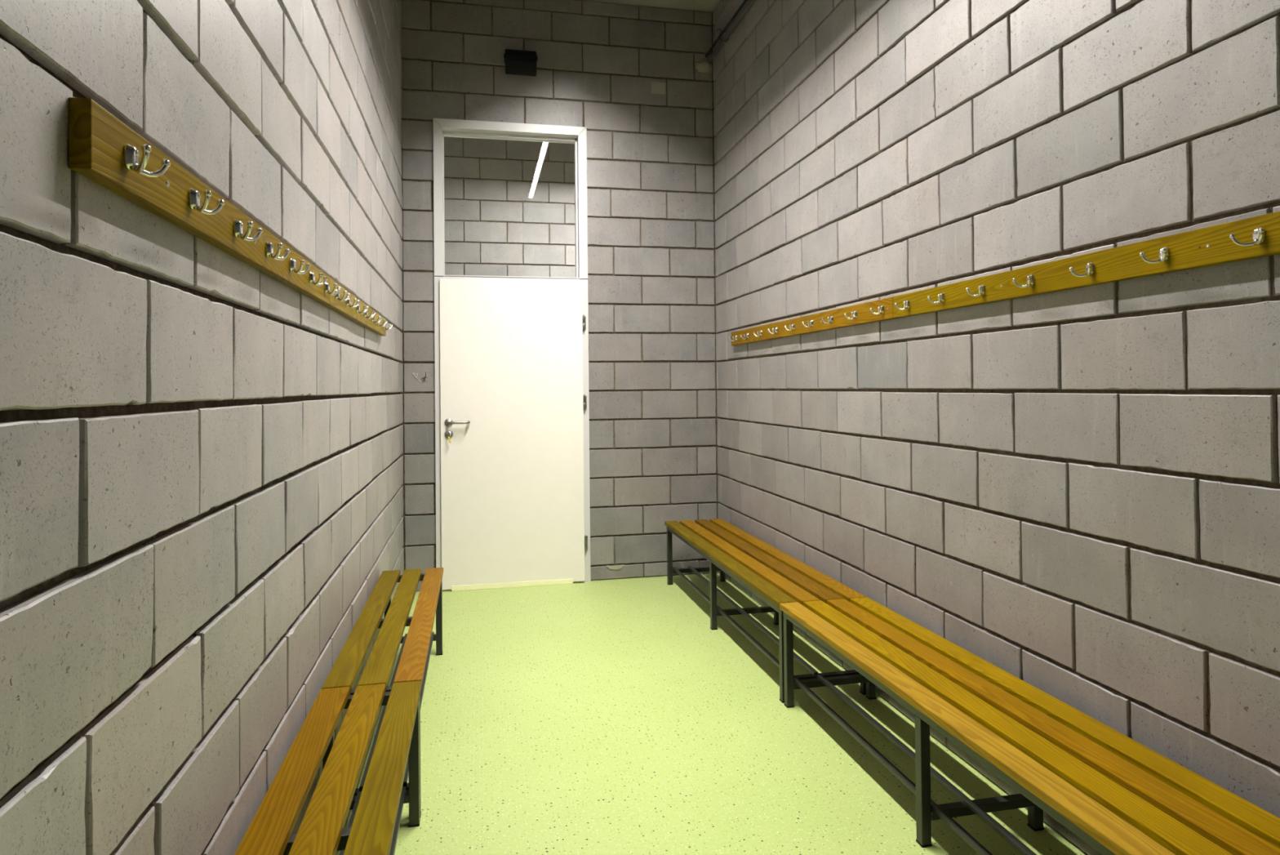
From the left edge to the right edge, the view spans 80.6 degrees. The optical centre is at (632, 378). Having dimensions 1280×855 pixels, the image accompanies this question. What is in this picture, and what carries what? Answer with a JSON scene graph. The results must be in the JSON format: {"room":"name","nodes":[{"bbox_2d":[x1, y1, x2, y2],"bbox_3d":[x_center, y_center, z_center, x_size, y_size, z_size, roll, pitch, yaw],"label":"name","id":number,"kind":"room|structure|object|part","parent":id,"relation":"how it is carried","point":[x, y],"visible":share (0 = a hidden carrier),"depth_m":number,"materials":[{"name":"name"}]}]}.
{"room":"changing room","nodes":[
{"label":"changing room","id":0,"kind":"room"},
{"bbox_2d":[0,0,404,854],"bbox_3d":[-1.006,-0.643,2.010,0.209,4.000,5.950,0,-1,-12],"label":"wall","id":1,"kind":"structure","parent":0,"point":[202,460],"depth_m":1.25,"materials":[{"name":"grey concrete"}]},
{"bbox_2d":[68,97,341,303],"bbox_3d":[-0.794,-0.286,1.640,0.066,0.086,1.485,0,-1,-12],"label":"coat rack","id":2,"kind":"object","parent":1,"relation":"attached to","point":[104,150],"visible":1,"depth_m":1.15,"materials":[{"name":"brown wood"}]},
{"bbox_2d":[321,276,392,336],"bbox_3d":[-1.092,-0.268,3.096,0.066,0.086,1.480,0,-1,-12],"label":"coat rack","id":3,"kind":"object","parent":1,"relation":"attached to","point":[344,303],"visible":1,"depth_m":2.86,"materials":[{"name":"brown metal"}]},
{"bbox_2d":[399,0,719,591],"bbox_3d":[-0.477,-0.613,5.240,2.540,4.000,0.213,0,-1,-12],"label":"wall","id":4,"kind":"structure","parent":0,"point":[651,193],"depth_m":5.23,"materials":[{"name":"grey concrete"}]},
{"bbox_2d":[433,118,587,279],"bbox_3d":[-0.830,-1.201,5.167,1.020,1.041,0.190,0,-1,-12],"label":"window","id":5,"kind":"structure","parent":4,"relation":"in","point":[510,198],"depth_m":5.15,"materials":[{"name":"clear glass"}]},
{"bbox_2d":[434,275,591,591],"bbox_3d":[-0.807,0.353,5.108,1.020,2.070,0.275,0,-1,-12],"label":"door","id":6,"kind":"structure","parent":4,"relation":"in","point":[513,492],"depth_m":5.03,"materials":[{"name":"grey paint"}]},
{"bbox_3d":[-1.137,0.286,4.931,0.147,0.018,0.059,0,-1,-12],"label":"lever","id":7,"kind":"part","parent":6,"relation":"part of","materials":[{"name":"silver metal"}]},
{"bbox_2d":[503,48,537,75],"bbox_3d":[-0.749,-2.110,5.049,0.221,0.162,0.134,0,-1,-12],"label":"loudspeaker","id":8,"kind":"object","parent":4,"relation":"attached to","point":[517,62],"visible":1,"depth_m":5.00,"materials":[{"name":"black plastic"}]},
{"bbox_2d":[651,81,665,94],"bbox_3d":[0.181,-2.042,5.305,0.104,0.082,0.002,0,-1,-12],"label":"sticker","id":9,"kind":"object","parent":4,"relation":"attached to","point":[656,87],"visible":1,"depth_m":5.30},
{"bbox_2d":[580,0,719,13],"bbox_3d":[0.117,-2.727,2.262,2.540,0.150,6.340,0,-1,-12],"label":"ceiling","id":10,"kind":"structure","parent":0,"point":[704,6],"depth_m":5.28,"materials":[{"name":"concrete"}]},
{"bbox_2d":[335,572,1088,854],"bbox_3d":[0.157,1.408,2.217,2.540,0.120,6.340,0,-1,-12],"label":"floor","id":11,"kind":"structure","parent":0,"point":[610,716],"depth_m":2.79,"materials":[{"name":"green plastic"}]},
{"bbox_2d":[234,680,421,854],"bbox_3d":[-0.643,1.135,1.565,0.292,0.427,1.494,0,-1,-12],"label":"bench","id":12,"kind":"object","parent":11,"relation":"on","point":[374,823],"visible":1,"depth_m":1.77,"materials":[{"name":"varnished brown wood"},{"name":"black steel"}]},
{"bbox_3d":[-0.907,1.170,2.253,0.030,0.370,0.030,0,-1,-12],"label":"leg","id":13,"kind":"part","parent":12,"relation":"part of","materials":[{"name":"black metal"}]},
{"bbox_3d":[-0.672,1.243,1.557,0.020,0.014,1.470,0,-1,-12],"label":"shoe rail","id":14,"kind":"part","parent":12,"relation":"part of","materials":[{"name":"black metal"}]},
{"bbox_3d":[-0.786,1.272,2.277,0.215,0.026,0.030,0,-1,-12],"label":"cross rail","id":15,"kind":"part","parent":12,"relation":"part of","materials":[{"name":"black metal"}]},
{"bbox_3d":[-0.555,1.242,1.581,0.020,0.014,1.470,0,-1,-12],"label":"shoe rail","id":16,"kind":"part","parent":12,"relation":"part of","materials":[{"name":"black metal"}]},
{"bbox_3d":[-0.667,1.169,2.303,0.030,0.370,0.030,0,-1,-12],"label":"leg","id":17,"kind":"part","parent":12,"relation":"part of","materials":[{"name":"black metal"}]},
{"bbox_2d":[321,567,443,817],"bbox_3d":[-0.943,1.154,3.034,0.292,0.427,1.494,0,-1,-12],"label":"bench","id":18,"kind":"object","parent":11,"relation":"on","point":[413,659],"visible":0.62,"depth_m":2.80,"materials":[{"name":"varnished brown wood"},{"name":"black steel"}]},
{"bbox_3d":[-0.916,1.171,2.297,0.030,0.370,0.030,0,-1,-12],"label":"leg","id":19,"kind":"part","parent":18,"relation":"part of","materials":[{"name":"black metal"}]},
{"bbox_3d":[-0.795,1.272,2.320,0.215,0.026,0.030,0,-1,-12],"label":"cross rail","id":20,"kind":"part","parent":18,"relation":"part of","materials":[{"name":"black metal"}]},
{"bbox_3d":[-0.973,1.262,3.027,0.020,0.014,1.470,0,-1,-12],"label":"shoe rail","id":21,"kind":"part","parent":18,"relation":"part of","materials":[{"name":"black metal"}]},
{"bbox_3d":[-1.207,1.189,3.723,0.030,0.370,0.030,0,-1,-12],"label":"leg","id":22,"kind":"part","parent":18,"relation":"part of","materials":[{"name":"black metal"}]},
{"bbox_3d":[-1.086,1.291,3.746,0.215,0.026,0.030,0,-1,-12],"label":"cross rail","id":23,"kind":"part","parent":18,"relation":"part of","materials":[{"name":"black metal"}]},
{"bbox_3d":[-0.855,1.261,3.051,0.020,0.014,1.470,0,-1,-12],"label":"shoe rail","id":24,"kind":"part","parent":18,"relation":"part of","materials":[{"name":"black metal"}]},
{"bbox_3d":[-0.676,1.169,2.346,0.030,0.370,0.030,0,-1,-12],"label":"leg","id":25,"kind":"part","parent":18,"relation":"part of","materials":[{"name":"black metal"}]},
{"bbox_3d":[-0.967,1.188,3.772,0.030,0.370,0.030,0,-1,-12],"label":"leg","id":26,"kind":"part","parent":18,"relation":"part of","materials":[{"name":"black metal"}]},
{"bbox_2d":[664,518,866,702],"bbox_3d":[0.616,1.154,4.153,0.414,0.420,1.976,0,-1,-12],"label":"bench","id":27,"kind":"object","parent":11,"relation":"on","point":[775,576],"visible":0.78,"depth_m":3.87,"materials":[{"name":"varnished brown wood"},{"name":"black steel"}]},
{"bbox_3d":[0.249,1.193,5.064,0.030,0.363,0.030,0,-1,-12],"label":"leg","id":28,"kind":"part","parent":27,"relation":"part of","materials":[{"name":"black metal"}]},
{"bbox_3d":[0.430,1.291,5.100,0.339,0.026,0.030,0,-1,-12],"label":"cross rail","id":29,"kind":"part","parent":27,"relation":"part of","materials":[{"name":"black metal"}]},
{"bbox_3d":[0.441,1.181,4.122,0.030,0.363,0.030,0,-1,-12],"label":"leg","id":30,"kind":"part","parent":27,"relation":"part of","materials":[{"name":"black metal"}]},
{"bbox_3d":[0.610,1.191,5.138,0.030,0.363,0.030,0,-1,-12],"label":"leg","id":31,"kind":"part","parent":27,"relation":"part of","materials":[{"name":"black metal"}]},
{"bbox_3d":[0.440,0.985,4.120,0.030,0.030,1.968,0,-1,-12],"label":"seat rail","id":32,"kind":"part","parent":27,"relation":"part of","materials":[{"name":"black metal"}]},
{"bbox_3d":[0.472,1.260,4.122,0.020,0.014,1.952,0,-1,-12],"label":"shoe rail","id":33,"kind":"part","parent":27,"relation":"part of","materials":[{"name":"black metal"}]},
{"bbox_3d":[0.623,1.279,4.158,0.339,0.026,0.030,0,-1,-12],"label":"cross rail","id":34,"kind":"part","parent":27,"relation":"part of","materials":[{"name":"black metal"}]},
{"bbox_3d":[0.580,1.259,4.144,0.020,0.014,1.952,0,-1,-12],"label":"shoe rail","id":35,"kind":"part","parent":27,"relation":"part of","materials":[{"name":"black metal"}]},
{"bbox_3d":[0.803,1.179,4.196,0.030,0.363,0.030,0,-1,-12],"label":"leg","id":36,"kind":"part","parent":27,"relation":"part of","materials":[{"name":"black metal"}]},
{"bbox_3d":[0.635,1.169,3.171,0.030,0.363,0.030,0,-1,-12],"label":"leg","id":37,"kind":"part","parent":27,"relation":"part of","materials":[{"name":"black metal"}]},
{"bbox_3d":[0.817,1.267,3.207,0.339,0.026,0.030,0,-1,-12],"label":"cross rail","id":38,"kind":"part","parent":27,"relation":"part of","materials":[{"name":"black metal"}]},
{"bbox_3d":[0.997,1.166,3.245,0.030,0.363,0.030,0,-1,-12],"label":"leg","id":39,"kind":"part","parent":27,"relation":"part of","materials":[{"name":"black metal"}]},
{"bbox_2d":[779,596,1279,854],"bbox_3d":[1.013,1.129,2.212,0.414,0.420,1.976,0,-1,-12],"label":"bench","id":40,"kind":"object","parent":11,"relation":"on","point":[1119,795],"visible":1,"depth_m":1.99,"materials":[{"name":"wood"},{"name":"black steel"}]},
{"bbox_3d":[0.646,1.168,3.122,0.030,0.363,0.030,0,-1,-12],"label":"leg","id":41,"kind":"part","parent":40,"relation":"part of","materials":[{"name":"black metal"}]},
{"bbox_3d":[0.827,1.266,3.158,0.339,0.026,0.030,0,-1,-12],"label":"cross rail","id":42,"kind":"part","parent":40,"relation":"part of","materials":[{"name":"black metal"}]},
{"bbox_3d":[1.007,1.166,3.196,0.030,0.363,0.030,0,-1,-12],"label":"leg","id":43,"kind":"part","parent":40,"relation":"part of","materials":[{"name":"black metal"}]},
{"bbox_3d":[0.869,1.235,2.181,0.020,0.014,1.952,0,-1,-12],"label":"shoe rail","id":44,"kind":"part","parent":40,"relation":"part of","materials":[{"name":"black metal"}]},
{"bbox_3d":[0.838,1.156,2.179,0.030,0.363,0.030,0,-1,-12],"label":"leg","id":45,"kind":"part","parent":40,"relation":"part of","materials":[{"name":"black metal"}]},
{"bbox_3d":[0.977,1.234,2.203,0.020,0.014,1.952,0,-1,-12],"label":"shoe rail","id":46,"kind":"part","parent":40,"relation":"part of","materials":[{"name":"black metal"}]},
{"bbox_3d":[0.837,0.960,2.178,0.030,0.030,1.968,0,-1,-12],"label":"seat rail","id":47,"kind":"part","parent":40,"relation":"part of","materials":[{"name":"black metal"}]},
{"bbox_3d":[1.020,1.254,2.214,0.339,0.026,0.030,0,-1,-12],"label":"cross rail","id":48,"kind":"part","parent":40,"relation":"part of","materials":[{"name":"black metal"}]},
{"bbox_3d":[1.200,1.153,2.252,0.030,0.363,0.030,0,-1,-12],"label":"leg","id":49,"kind":"part","parent":40,"relation":"part of","materials":[{"name":"black metal"}]},
{"bbox_2d":[712,0,1279,854],"bbox_3d":[1.281,-0.661,2.478,0.202,4.000,5.950,0,-1,-12],"label":"wall","id":50,"kind":"structure","parent":0,"point":[1075,491],"depth_m":2.33,"materials":[{"name":"grey concrete"}]},
{"bbox_2d":[706,0,755,63],"bbox_3d":[1.134,-2.296,2.495,0.064,0.042,5.900,0,-1,-12],"label":"conduit pipe","id":51,"kind":"object","parent":50,"relation":"attached to","point":[748,4],"visible":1,"depth_m":4.89,"materials":[{"name":"silver metal"}]},
{"bbox_2d":[705,0,747,57],"bbox_3d":[1.113,-2.330,2.506,0.022,0.021,5.850,0,-1,-12],"label":"cable","id":52,"kind":"object","parent":51,"relation":"on","point":[744,2],"visible":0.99,"depth_m":4.92,"materials":[{"name":"black plastic"}]},
{"bbox_2d":[728,296,897,345],"bbox_3d":[0.837,-0.274,3.993,0.066,0.086,1.976,0,-1,-12],"label":"coat rack","id":53,"kind":"object","parent":50,"relation":"attached to","point":[882,309],"visible":1,"depth_m":3.65,"materials":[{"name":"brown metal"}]},
{"bbox_2d":[893,210,1279,317],"bbox_3d":[1.234,-0.299,2.052,0.066,0.086,1.982,0,-1,-12],"label":"coat rack","id":54,"kind":"object","parent":50,"relation":"attached to","point":[1259,236],"visible":1,"depth_m":1.97,"materials":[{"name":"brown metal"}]}
]}

